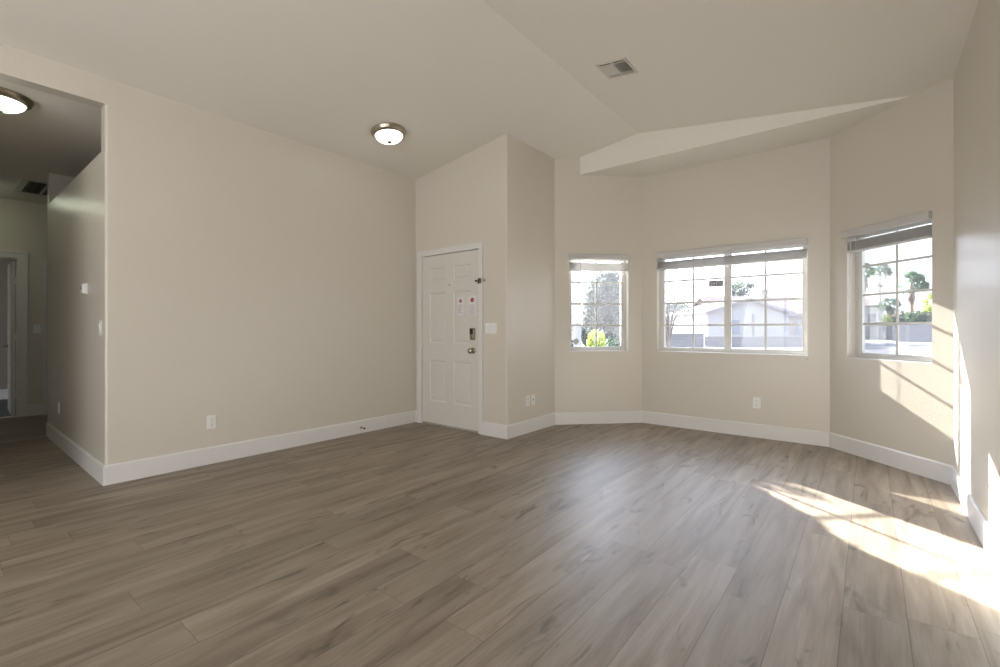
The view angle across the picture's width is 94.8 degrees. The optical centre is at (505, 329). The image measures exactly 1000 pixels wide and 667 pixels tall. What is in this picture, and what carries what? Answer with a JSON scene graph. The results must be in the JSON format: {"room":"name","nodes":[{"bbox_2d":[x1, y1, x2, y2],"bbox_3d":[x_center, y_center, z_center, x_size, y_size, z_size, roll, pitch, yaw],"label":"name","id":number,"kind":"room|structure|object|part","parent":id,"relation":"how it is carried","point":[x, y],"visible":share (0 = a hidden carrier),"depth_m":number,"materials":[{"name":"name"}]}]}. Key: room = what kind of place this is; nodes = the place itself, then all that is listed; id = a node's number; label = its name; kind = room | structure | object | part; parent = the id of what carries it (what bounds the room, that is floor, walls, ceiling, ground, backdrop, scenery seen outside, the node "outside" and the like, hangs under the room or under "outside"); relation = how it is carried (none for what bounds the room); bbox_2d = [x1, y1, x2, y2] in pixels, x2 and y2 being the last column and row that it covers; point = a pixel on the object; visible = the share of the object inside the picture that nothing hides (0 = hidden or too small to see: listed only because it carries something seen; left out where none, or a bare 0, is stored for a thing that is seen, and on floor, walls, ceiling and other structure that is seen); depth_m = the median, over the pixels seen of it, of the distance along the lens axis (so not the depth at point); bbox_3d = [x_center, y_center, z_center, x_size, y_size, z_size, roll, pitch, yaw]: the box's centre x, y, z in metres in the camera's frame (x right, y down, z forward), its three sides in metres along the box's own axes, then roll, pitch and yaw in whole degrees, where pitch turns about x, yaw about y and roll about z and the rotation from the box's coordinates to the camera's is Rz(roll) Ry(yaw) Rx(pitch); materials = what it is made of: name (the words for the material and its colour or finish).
{"room":"empty living room","nodes":[
{"label":"empty living room","id":0,"kind":"room"},
{"bbox_2d":[0,258,15,388],"bbox_3d":[-7.735,-0.325,6.437,2.380,3.050,3.900,0,0,38],"label":"wall","id":1,"kind":"structure","parent":0,"point":[4,263],"depth_m":7.56,"materials":[{"name":"brown paint"}]},
{"bbox_2d":[0,388,15,399],"bbox_3d":[-8.925,1.065,6.678,0.015,0.170,2.600,0,0,38],"label":"baseboard","id":2,"kind":"structure","parent":1,"relation":"attached to","point":[3,392],"depth_m":7.55,"materials":[{"name":"white wood"}]},
{"bbox_2d":[0,198,46,404],"bbox_3d":[-5.963,-0.325,6.662,0.120,3.050,3.550,0,0,38],"label":"wall","id":3,"kind":"structure","parent":0,"point":[23,225],"depth_m":6.13,"materials":[{"name":"beige paint"}]},
{"bbox_2d":[0,249,27,418],"bbox_3d":[-6.986,0.064,5.977,0.914,2.173,0.993,0,0,38],"label":"door frame","id":4,"kind":"structure","parent":3,"relation":"in","point":[21,279],"depth_m":6.06,"materials":[{"name":"white wood"}]},
{"bbox_2d":[28,404,42,415],"bbox_3d":[-6.284,1.077,6.148,0.015,0.145,0.143,0,0,38],"label":"baseboard","id":5,"kind":"structure","parent":3,"relation":"attached to","point":[36,409],"depth_m":6.14,"materials":[{"name":"white wood"}]},
{"bbox_2d":[33,325,40,332],"bbox_3d":[-6.277,-0.005,6.160,0.012,0.116,0.072,0,0,38],"label":"light switch","id":6,"kind":"object","parent":3,"relation":"attached to","point":[36,328],"visible":1,"depth_m":6.16,"materials":[{"name":"white plastic"}]},
{"bbox_2d":[43,260,46,414],"bbox_3d":[-5.987,0.111,6.591,0.170,2.078,0.916,0,0,38],"label":"door frame","id":7,"kind":"structure","parent":3,"relation":"in","point":[44,262],"depth_m":6.21,"materials":[{"name":"white wood"}]},
{"bbox_2d":[0,80,100,204],"bbox_3d":[-5.736,-1.820,5.558,6.806,0.260,5.200,0,0,38],"label":"ceiling","id":8,"kind":"structure","parent":0,"point":[58,135],"depth_m":4.12,"materials":[{"name":"beige paint"}]},
{"bbox_2d":[0,87,33,113],"bbox_3d":[-3.654,-1.621,3.311,0.364,0.137,0.364,0,0,38],"label":"ceiling lamp","id":9,"kind":"object","parent":8,"relation":"attached to","point":[11,101],"visible":1,"depth_m":3.30,"materials":[{"name":"white glass"}]},
{"bbox_2d":[13,178,46,196],"bbox_3d":[-5.559,-1.685,5.545,0.780,0.011,0.460,0,0,38],"label":"ceiling vent","id":10,"kind":"object","parent":8,"relation":"in","point":[28,186],"visible":0.48,"depth_m":5.46,"materials":[{"name":"silver metal"}]},
{"bbox_2d":[47,173,74,421],"bbox_3d":[-4.245,-0.325,5.933,0.120,3.050,2.362,0,0,38],"label":"wall","id":11,"kind":"structure","parent":0,"point":[56,184],"depth_m":5.04,"materials":[{"name":"beige paint"}]},
{"bbox_2d":[48,152,100,461],"bbox_3d":[-3.962,-0.070,4.254,2.406,2.540,0.100,0,0,38],"label":"wall","id":12,"kind":"structure","parent":0,"point":[74,216],"depth_m":4.03,"materials":[{"name":"beige paint"}]},
{"bbox_2d":[46,422,104,485],"bbox_3d":[-3.945,1.077,4.167,2.541,0.145,0.015,0,0,38],"label":"baseboard","id":13,"kind":"structure","parent":12,"relation":"attached to","point":[90,464],"depth_m":3.93,"materials":[{"name":"white wood"}]},
{"bbox_2d":[80,283,86,294],"bbox_3d":[-3.480,-0.333,3.789,0.124,0.090,0.031,0,0,38],"label":"thermostat","id":14,"kind":"object","parent":12,"relation":"attached to","point":[83,287],"visible":1,"depth_m":3.76,"materials":[{"name":"white plastic"}]},
{"bbox_2d":[98,320,101,335],"bbox_3d":[-3.066,-0.010,3.474,0.072,0.116,0.012,0,0,38],"label":"light switch","id":15,"kind":"object","parent":12,"relation":"attached to","point":[100,321],"visible":1,"depth_m":3.46,"materials":[{"name":"white plastic"}]},
{"bbox_2d":[0,43,415,464],"bbox_3d":[-3.318,-0.600,3.033,0.120,3.600,7.240,0,0,38],"label":"wall","id":16,"kind":"structure","parent":0,"point":[262,282],"depth_m":4.08,"materials":[{"name":"beige paint"}]},
{"bbox_2d":[207,415,215,428],"bbox_3d":[-2.519,0.793,3.939,0.009,0.116,0.072,0,0,38],"label":"wall outlet","id":17,"kind":"object","parent":16,"relation":"attached to","point":[211,419],"visible":1,"depth_m":3.94,"materials":[{"name":"white plastic"}]},
{"bbox_2d":[103,410,415,485],"bbox_3d":[-2.036,1.077,4.545,0.015,0.145,2.977,0,0,38],"label":"baseboard","id":18,"kind":"structure","parent":16,"relation":"attached to","point":[146,467],"depth_m":4.10,"materials":[{"name":"white wood"}]},
{"bbox_2d":[416,139,495,427],"bbox_3d":[-0.622,-0.600,5.420,1.446,3.600,0.150,0,0,38],"label":"wall","id":19,"kind":"structure","parent":0,"point":[456,201],"depth_m":5.16,"materials":[{"name":"beige paint"}]},
{"bbox_2d":[417,242,482,434],"bbox_3d":[-0.643,0.099,5.374,1.062,2.102,0.188,0,0,38],"label":"door","id":20,"kind":"structure","parent":19,"relation":"in","point":[449,344],"depth_m":5.36,"materials":[{"name":"white wood"}]},
{"bbox_2d":[457,297,463,314],"bbox_3d":[-0.516,-0.262,5.250,0.108,0.210,0.002,0,0,38],"label":"notice","id":21,"kind":"object","parent":20,"relation":"attached to","point":[460,301],"visible":1,"depth_m":5.25,"materials":[{"name":"paper"}]},
{"bbox_3d":[-0.383,0.238,5.099,0.066,0.066,0.079,0,0,38],"label":"knob","id":22,"kind":"part","parent":20,"relation":"part of","materials":[{"name":"silver metal"}]},
{"bbox_2d":[468,295,475,315],"bbox_3d":[-0.372,-0.265,5.136,0.118,0.225,0.002,0,0,38],"label":"notice","id":23,"kind":"object","parent":20,"relation":"attached to","point":[471,299],"visible":1,"depth_m":5.13,"materials":[{"name":"paper"}]},
{"bbox_2d":[485,323,496,333],"bbox_3d":[-0.158,-0.012,4.950,0.164,0.116,0.012,0,0,38],"label":"light switch","id":24,"kind":"object","parent":19,"relation":"attached to","point":[490,328],"visible":1,"depth_m":4.95,"materials":[{"name":"white plastic"}]},
{"bbox_2d":[482,421,506,438],"bbox_3d":[-0.112,1.077,4.912,0.345,0.145,0.015,0,0,38],"label":"baseboard","id":25,"kind":"structure","parent":19,"relation":"attached to","point":[488,428],"depth_m":4.91,"materials":[{"name":"white wood"}]},
{"bbox_2d":[0,0,978,179],"bbox_3d":[-0.777,-2.197,2.111,5.211,0.706,9.147,0,0,38],"label":"ceiling","id":26,"kind":"structure","parent":0,"point":[459,76],"depth_m":3.51,"materials":[{"name":"beige paint"}]},
{"bbox_2d":[371,123,405,144],"bbox_3d":[-1.154,-1.901,4.543,0.338,0.149,0.338,0,0,-3],"label":"ceiling lamp","id":27,"kind":"object","parent":26,"relation":"attached to","point":[385,133],"visible":1,"depth_m":4.46,"materials":[{"name":"white glass"}]},
{"bbox_2d":[595,57,637,78],"bbox_3d":[0.909,-2.131,3.759,0.260,0.042,0.262,0,0,38],"label":"ceiling vent","id":28,"kind":"object","parent":26,"relation":"in","point":[619,67],"visible":1,"depth_m":3.75,"materials":[{"name":"silver metal"}]},
{"bbox_2d":[0,398,999,666],"bbox_3d":[-3.515,1.180,4.150,11.837,0.060,9.047,0,0,38],"label":"floor","id":29,"kind":"structure","parent":0,"point":[415,544],"depth_m":2.32,"materials":[{"name":"brown wood"}]},
{"bbox_2d":[496,134,553,424],"bbox_3d":[0.264,-0.600,5.254,0.150,3.600,0.989,0,0,38],"label":"wall","id":30,"kind":"structure","parent":0,"point":[524,173],"depth_m":5.04,"materials":[{"name":"beige paint"}]},
{"bbox_2d":[526,395,529,405],"bbox_3d":[0.249,0.793,5.108,0.009,0.116,0.072,0,0,38],"label":"wall outlet","id":31,"kind":"object","parent":30,"relation":"attached to","point":[528,396],"visible":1,"depth_m":5.11,"materials":[{"name":"white plastic"}]},
{"bbox_2d":[507,413,554,438],"bbox_3d":[0.305,1.077,5.173,0.015,0.145,0.942,0,0,38],"label":"baseboard","id":32,"kind":"structure","parent":30,"relation":"attached to","point":[534,424],"depth_m":5.13,"materials":[{"name":"white wood"}]},
{"bbox_2d":[531,394,534,404],"bbox_3d":[0.314,0.793,5.186,0.013,0.116,0.072,0,0,38],"label":"wall outlet","id":33,"kind":"object","parent":30,"relation":"attached to","point":[533,395],"visible":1,"depth_m":5.18,"materials":[{"name":"white plastic"}]},
{"bbox_2d":[554,158,641,412],"bbox_3d":[1.130,-0.525,5.685,1.227,3.450,0.150,0,0,-7],"label":"wall","id":34,"kind":"structure","parent":0,"point":[594,214],"depth_m":5.61,"materials":[{"name":"beige paint"}]},
{"bbox_2d":[569,259,626,351],"bbox_3d":[1.132,-0.315,5.680,0.746,1.174,0.141,0,0,-7],"label":"window","id":35,"kind":"structure","parent":34,"relation":"in","point":[622,347],"depth_m":5.72,"materials":[{"name":"white plastic"}]},
{"bbox_3d":[1.135,0.267,5.656,0.744,0.010,0.093,0,0,-7],"label":"sill","id":36,"kind":"part","parent":35,"relation":"part of","materials":[{"name":"white wood"}]},
{"bbox_2d":[569,254,630,293],"bbox_3d":[1.148,-0.671,5.612,0.761,0.482,0.079,0,0,-7],"label":"window blind","id":37,"kind":"object","parent":35,"relation":"attached to","point":[574,266],"visible":1,"depth_m":5.60,"materials":[{"name":"white plastic"}]},
{"bbox_3d":[1.139,-0.718,5.624,0.730,0.016,0.054,0,0,-7],"label":"rail","id":38,"kind":"part","parent":37,"relation":"part of","materials":[{"name":"white"}]},
{"bbox_2d":[555,411,641,424],"bbox_3d":[1.140,1.077,5.604,1.103,0.145,0.015,0,0,-7],"label":"baseboard","id":39,"kind":"structure","parent":34,"relation":"attached to","point":[608,417],"depth_m":5.59,"materials":[{"name":"white wood"}]},
{"bbox_2d":[642,137,829,431],"bbox_3d":[2.477,-0.525,5.145,2.021,3.450,0.150,0,0,38],"label":"wall","id":40,"kind":"structure","parent":0,"point":[779,194],"depth_m":4.97,"materials":[{"name":"beige paint"}]},
{"bbox_2d":[657,244,807,355],"bbox_3d":[2.475,-0.315,5.139,1.532,1.174,0.141,0,0,38],"label":"window","id":41,"kind":"structure","parent":40,"relation":"in","point":[727,349],"depth_m":5.14,"materials":[{"name":"white plastic"}]},
{"bbox_3d":[2.211,-0.315,5.408,0.700,1.090,0.032,0,0,38],"label":"sash","id":42,"kind":"part","parent":41,"relation":"part of","materials":[{"name":"clear glass"}]},
{"bbox_2d":[709,280,722,286],"bbox_3d":[2.403,-0.522,5.249,0.156,0.072,0.002,0,0,38],"label":"window sticker","id":43,"kind":"object","parent":41,"relation":"attached to","point":[717,283],"visible":1,"depth_m":5.25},
{"bbox_2d":[656,238,807,360],"bbox_3d":[2.433,-0.299,5.085,1.532,1.226,0.079,0,0,38],"label":"window blind","id":44,"kind":"object","parent":41,"relation":"attached to","point":[797,254],"visible":1,"depth_m":5.00,"materials":[{"name":"white"}]},
{"bbox_3d":[2.441,-0.718,5.095,1.516,0.016,0.054,0,0,38],"label":"rail","id":45,"kind":"part","parent":44,"relation":"part of","materials":[{"name":"white plastic"}]},
{"bbox_3d":[3.007,-0.270,4.591,0.003,1.120,0.007,0,0,-18],"label":"pull cord","id":46,"kind":"part","parent":44,"relation":"part of","materials":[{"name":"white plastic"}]},
{"bbox_3d":[2.461,0.267,5.120,1.530,0.010,0.093,0,0,38],"label":"sill","id":47,"kind":"part","parent":41,"relation":"part of","materials":[{"name":"white wood"}]},
{"bbox_3d":[2.798,-0.315,4.944,0.700,1.090,0.032,0,0,38],"label":"sash","id":48,"kind":"part","parent":41,"relation":"part of","materials":[{"name":"white plastic"}]},
{"bbox_2d":[642,411,828,446],"bbox_3d":[2.426,1.077,5.080,1.897,0.145,0.015,0,0,38],"label":"baseboard","id":49,"kind":"structure","parent":40,"relation":"attached to","point":[796,435],"depth_m":4.98,"materials":[{"name":"white"}]},
{"bbox_2d":[753,397,760,408],"bbox_3d":[2.672,0.782,4.889,0.072,0.116,0.009,0,0,38],"label":"wall outlet","id":50,"kind":"object","parent":40,"relation":"attached to","point":[756,401],"visible":1,"depth_m":4.89,"materials":[{"name":"white plastic"}]},
{"bbox_2d":[830,78,952,464],"bbox_3d":[3.313,-0.525,3.953,0.150,3.450,1.238,0,0,-7],"label":"wall","id":51,"kind":"structure","parent":0,"point":[896,162],"depth_m":3.83,"materials":[{"name":"beige paint"}]},
{"bbox_2d":[847,219,931,363],"bbox_3d":[3.310,-0.315,3.932,0.141,1.174,0.768,0,0,-7],"label":"window","id":52,"kind":"structure","parent":51,"relation":"in","point":[874,266],"depth_m":4.11,"materials":[{"name":"white plastic"}]},
{"bbox_3d":[3.359,-0.315,3.938,0.004,1.076,0.670,0,0,-7],"label":"glass pane","id":53,"kind":"part","parent":52,"relation":"part of","materials":[{"name":"clear glass"}]},
{"bbox_2d":[841,211,931,347],"bbox_3d":[3.240,-0.371,3.937,0.079,1.082,0.802,0,0,-7],"label":"window blind","id":54,"kind":"object","parent":52,"relation":"attached to","point":[922,232],"visible":0.93,"depth_m":3.88,"materials":[{"name":"white plastic"}]},
{"bbox_3d":[3.254,-0.718,3.925,0.054,0.016,0.752,0,0,-7],"label":"rail","id":55,"kind":"part","parent":54,"relation":"part of","materials":[{"name":"white plastic"}]},
{"bbox_3d":[3.287,0.267,3.929,0.093,0.010,0.766,0,0,-7],"label":"sill","id":56,"kind":"part","parent":52,"relation":"part of","materials":[{"name":"white"}]},
{"bbox_2d":[829,432,951,484],"bbox_3d":[3.231,1.077,3.944,0.015,0.145,1.114,0,0,-7],"label":"baseboard","id":57,"kind":"structure","parent":51,"relation":"attached to","point":[932,469],"depth_m":3.83,"materials":[{"name":"white wood"}]},
{"bbox_2d":[953,0,999,539],"bbox_3d":[0.851,-0.600,0.169,0.150,3.600,8.221,0,0,38],"label":"wall","id":58,"kind":"structure","parent":0,"point":[976,79],"depth_m":2.63,"materials":[{"name":"beige paint"}]},
{"bbox_2d":[951,465,999,577],"bbox_3d":[0.813,1.077,0.255,0.015,0.145,8.009,0,0,38],"label":"baseboard","id":59,"kind":"structure","parent":58,"relation":"attached to","point":[989,540],"depth_m":2.54,"materials":[{"name":"white wood"}]},
{"label":"outside","id":60,"kind":"structure","parent":0,"visible":0},
{"bbox_2d":[581,340,891,348],"bbox_3d":[44.479,1.350,88.464,220.000,0.100,186.050,0,0,38],"label":"ground","id":61,"kind":"structure","parent":60,"point":[582,345],"depth_m":32.84,"materials":[{"name":"white concrete"}]},
{"bbox_2d":[586,329,605,346],"bbox_3d":[1.578,0.641,7.998,0.356,1.318,0.359,0,0,38],"label":"shrub","id":62,"kind":"object","parent":61,"relation":"on","point":[591,342],"visible":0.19,"depth_m":7.96,"materials":[{"name":"green plant"}]},
{"bbox_2d":[605,337,619,346],"bbox_3d":[1.920,0.718,8.300,0.516,1.166,0.508,0,0,38],"label":"shrub","id":63,"kind":"object","parent":61,"relation":"on","point":[613,342],"visible":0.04,"depth_m":8.24,"materials":[{"name":"green plant"}]},
{"bbox_2d":[665,304,689,327],"bbox_3d":[19.375,-0.895,55.980,9.000,4.390,8.840,0,0,0],"label":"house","id":64,"kind":"structure","parent":61,"relation":"on","point":[677,307],"depth_m":51.99,"materials":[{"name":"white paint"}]},
{"bbox_2d":[665,333,704,347],"bbox_3d":[11.047,0.785,30.500,4.709,1.030,0.260,0,0,-12],"label":"wall","id":65,"kind":"structure","parent":61,"relation":"on","point":[677,339],"depth_m":30.62,"materials":[{"name":"concrete"}]},
{"bbox_2d":[666,290,802,335],"bbox_3d":[23.704,-1.300,44.230,13.900,5.200,11.340,0,0,0],"label":"house","id":66,"kind":"structure","parent":61,"relation":"on","point":[783,311],"depth_m":39.00,"materials":[{"name":"white paint"}]},
{"bbox_3d":[19.354,-0.225,38.943,0.950,1.150,0.025,0,0,0],"label":"pane","id":67,"kind":"part","parent":66,"relation":"part of","materials":[{"name":"white glass"}]},
{"bbox_3d":[27.354,-0.100,42.142,1.200,1.300,0.025,0,0,0],"label":"pane","id":68,"kind":"part","parent":66,"relation":"part of","materials":[{"name":"white glass"}]},
{"bbox_2d":[732,279,755,295],"bbox_3d":[30.450,-2.638,60.005,3.351,7.877,3.467,0,0,-22],"label":"tree","id":69,"kind":"object","parent":61,"relation":"on","point":[736,291],"visible":0.66,"depth_m":59.38,"materials":[{"name":"green plant"}]},
{"bbox_2d":[704,336,802,346],"bbox_3d":[19.043,0.900,34.000,8.787,0.800,0.260,0,0,0],"label":"wall","id":70,"kind":"structure","parent":61,"relation":"on","point":[709,341],"depth_m":33.90,"materials":[{"name":"concrete"}]},
{"bbox_2d":[732,342,931,354],"bbox_3d":[23.549,1.290,31.093,52.520,0.020,22.350,0,0,-15],"label":"street","id":71,"kind":"structure","parent":61,"relation":"on","point":[926,347],"depth_m":30.65,"materials":[{"name":"grey asphalt"}]},
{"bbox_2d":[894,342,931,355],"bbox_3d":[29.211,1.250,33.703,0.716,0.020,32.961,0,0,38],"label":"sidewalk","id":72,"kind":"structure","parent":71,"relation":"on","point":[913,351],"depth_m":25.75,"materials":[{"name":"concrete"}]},
{"bbox_2d":[888,326,891,339],"bbox_3d":[44.744,0.450,57.500,6.489,1.700,0.261,0,0,9],"label":"wall","id":73,"kind":"structure","parent":61,"relation":"on","point":[889,327],"depth_m":56.94,"materials":[{"name":"concrete"}]},
{"bbox_2d":[888,296,902,325],"bbox_3d":[50.153,-1.601,59.995,2.730,5.871,2.530,0,0,38],"label":"tree","id":74,"kind":"object","parent":61,"relation":"on","point":[891,312],"visible":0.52,"depth_m":59.54,"materials":[{"name":"green plant"}]},
{"bbox_2d":[892,308,907,321],"bbox_3d":[53.156,-0.766,62.001,2.163,4.138,2.165,0,0,38],"label":"shrub","id":75,"kind":"object","parent":61,"relation":"on","point":[902,311],"visible":0.32,"depth_m":61.79,"materials":[{"name":"green plant"}]},
{"bbox_2d":[892,324,931,341],"bbox_3d":[42.607,0.285,46.000,0.261,2.030,6.604,0,0,-24],"label":"wall","id":76,"kind":"structure","parent":61,"relation":"on","point":[907,333],"depth_m":47.26,"materials":[{"name":"concrete"}]},
{"bbox_2d":[893,309,931,321],"bbox_3d":[85.340,-1.395,93.980,9.000,5.390,9.040,0,0,0],"label":"house","id":77,"kind":"structure","parent":61,"relation":"on","point":[921,309],"depth_m":94.83,"materials":[{"name":"beige paint"}]},
{"bbox_2d":[899,269,931,313],"bbox_3d":[53.189,-3.281,59.991,3.736,9.214,4.049,0,0,38],"label":"palm tree","id":78,"kind":"object","parent":61,"relation":"on","point":[916,277],"visible":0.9,"depth_m":59.71,"materials":[{"name":"green plant"}]},
{"bbox_2d":[902,310,931,321],"bbox_3d":[50.109,-0.564,56.015,2.997,3.735,2.904,0,0,38],"label":"shrub","id":79,"kind":"object","parent":61,"relation":"on","point":[911,317],"visible":0.48,"depth_m":55.63,"materials":[{"name":"green plant"}]},
{"bbox_2d":[920,291,931,319],"bbox_3d":[54.034,-1.803,58.048,2.538,6.209,2.709,0,0,38],"label":"tree","id":80,"kind":"object","parent":61,"relation":"on","point":[928,307],"visible":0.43,"depth_m":58.05,"materials":[{"name":"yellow plant"}]},
{"bbox_3d":[1.999,1.288,14.623,13.939,0.020,9.976,0,0,38],"label":"driveway","id":81,"kind":"object","parent":61,"relation":"on","visible":0},
{"bbox_2d":[571,261,580,346],"bbox_3d":[1.501,-0.200,10.000,0.300,3.000,0.300,0,0,38],"label":"porch column","id":82,"kind":"structure","parent":81,"relation":"on","point":[575,275],"depth_m":9.89,"materials":[{"name":"white paint"}]},
{"bbox_2d":[581,272,619,346],"bbox_3d":[2.453,-0.079,11.011,1.297,2.769,1.283,0,0,-32],"label":"tree","id":83,"kind":"object","parent":81,"relation":"on","point":[606,293],"visible":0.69,"depth_m":10.59,"materials":[{"name":"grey plant"}]},
{"bbox_2d":[665,281,702,346],"bbox_3d":[4.492,-0.083,12.528,1.624,2.772,1.480,0,0,-16],"label":"tree","id":84,"kind":"object","parent":81,"relation":"on","point":[668,331],"visible":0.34,"depth_m":12.47,"materials":[{"name":"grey plant"}]},
{"bbox_3d":[4.396,-0.627,12.484,1.341,1.683,1.483,0,0,38],"label":"crown","id":85,"kind":"part","parent":84,"relation":"part of","materials":[{"name":"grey plant"}]}
]}

